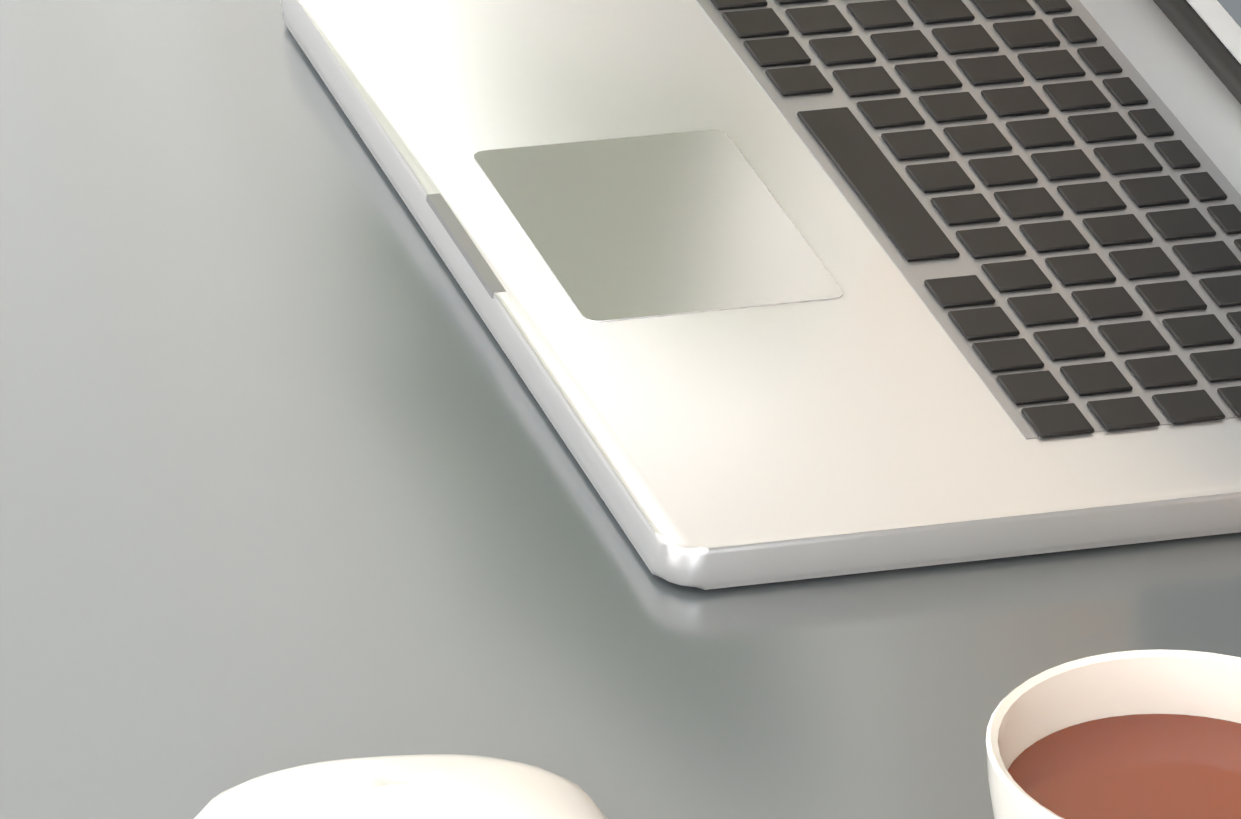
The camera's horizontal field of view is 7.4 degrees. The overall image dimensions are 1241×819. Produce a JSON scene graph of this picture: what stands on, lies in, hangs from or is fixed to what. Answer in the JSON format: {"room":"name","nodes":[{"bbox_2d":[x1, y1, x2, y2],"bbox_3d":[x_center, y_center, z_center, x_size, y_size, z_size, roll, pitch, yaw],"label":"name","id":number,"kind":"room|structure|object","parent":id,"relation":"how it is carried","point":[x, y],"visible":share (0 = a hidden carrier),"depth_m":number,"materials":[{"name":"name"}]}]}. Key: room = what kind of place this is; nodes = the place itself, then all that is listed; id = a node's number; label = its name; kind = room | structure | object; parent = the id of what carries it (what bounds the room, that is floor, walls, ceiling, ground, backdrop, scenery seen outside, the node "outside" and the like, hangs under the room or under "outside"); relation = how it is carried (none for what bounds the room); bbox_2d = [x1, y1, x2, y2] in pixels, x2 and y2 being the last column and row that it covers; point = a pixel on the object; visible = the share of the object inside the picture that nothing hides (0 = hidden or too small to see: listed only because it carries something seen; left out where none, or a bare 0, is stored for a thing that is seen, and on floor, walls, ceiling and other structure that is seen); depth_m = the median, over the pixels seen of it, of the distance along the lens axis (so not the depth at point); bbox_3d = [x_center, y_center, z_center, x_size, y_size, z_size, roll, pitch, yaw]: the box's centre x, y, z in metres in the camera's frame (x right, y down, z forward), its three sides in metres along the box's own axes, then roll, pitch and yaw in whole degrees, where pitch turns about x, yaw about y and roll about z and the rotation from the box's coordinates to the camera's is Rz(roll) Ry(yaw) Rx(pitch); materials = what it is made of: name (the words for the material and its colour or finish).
{"room":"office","nodes":[
{"label":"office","id":0,"kind":"room"},
{"bbox_3d":[-0.951,1.439,1.528,4.020,0.060,5.250,-6,30,-18],"label":"floor","id":1,"kind":"structure","parent":0,"visible":0},
{"bbox_2d":[0,0,1240,818],"bbox_3d":[0.111,0.395,2.771,0.800,0.738,1.800,-6,30,-18],"label":"desk","id":2,"kind":"object","parent":1,"relation":"on","point":[291,474],"depth_m":2.63,"materials":[{"name":"grey"}]},
{"bbox_2d":[194,754,606,818],"bbox_3d":[-0.056,0.105,2.480,0.113,0.023,0.057,-3,29,-13],"label":"mouse","id":3,"kind":"object","parent":2,"relation":"on","point":[440,786],"visible":0.98,"depth_m":2.48,"materials":[{"name":"white plastic"}]},
{"bbox_2d":[282,0,1240,589],"bbox_3d":[0.114,-0.162,2.758,0.324,0.254,0.370,-6,30,-18],"label":"laptop","id":4,"kind":"object","parent":2,"relation":"on","point":[768,290],"visible":1,"depth_m":2.77,"materials":[{"name":"silver metal"}]},
{"bbox_2d":[986,649,1240,818],"bbox_3d":[0.135,0.123,2.420,0.104,0.073,0.133,15,30,19],"label":"mug","id":5,"kind":"object","parent":2,"relation":"on","point":[1144,734],"visible":1,"depth_m":2.44,"materials":[{"name":"white ceramic"}]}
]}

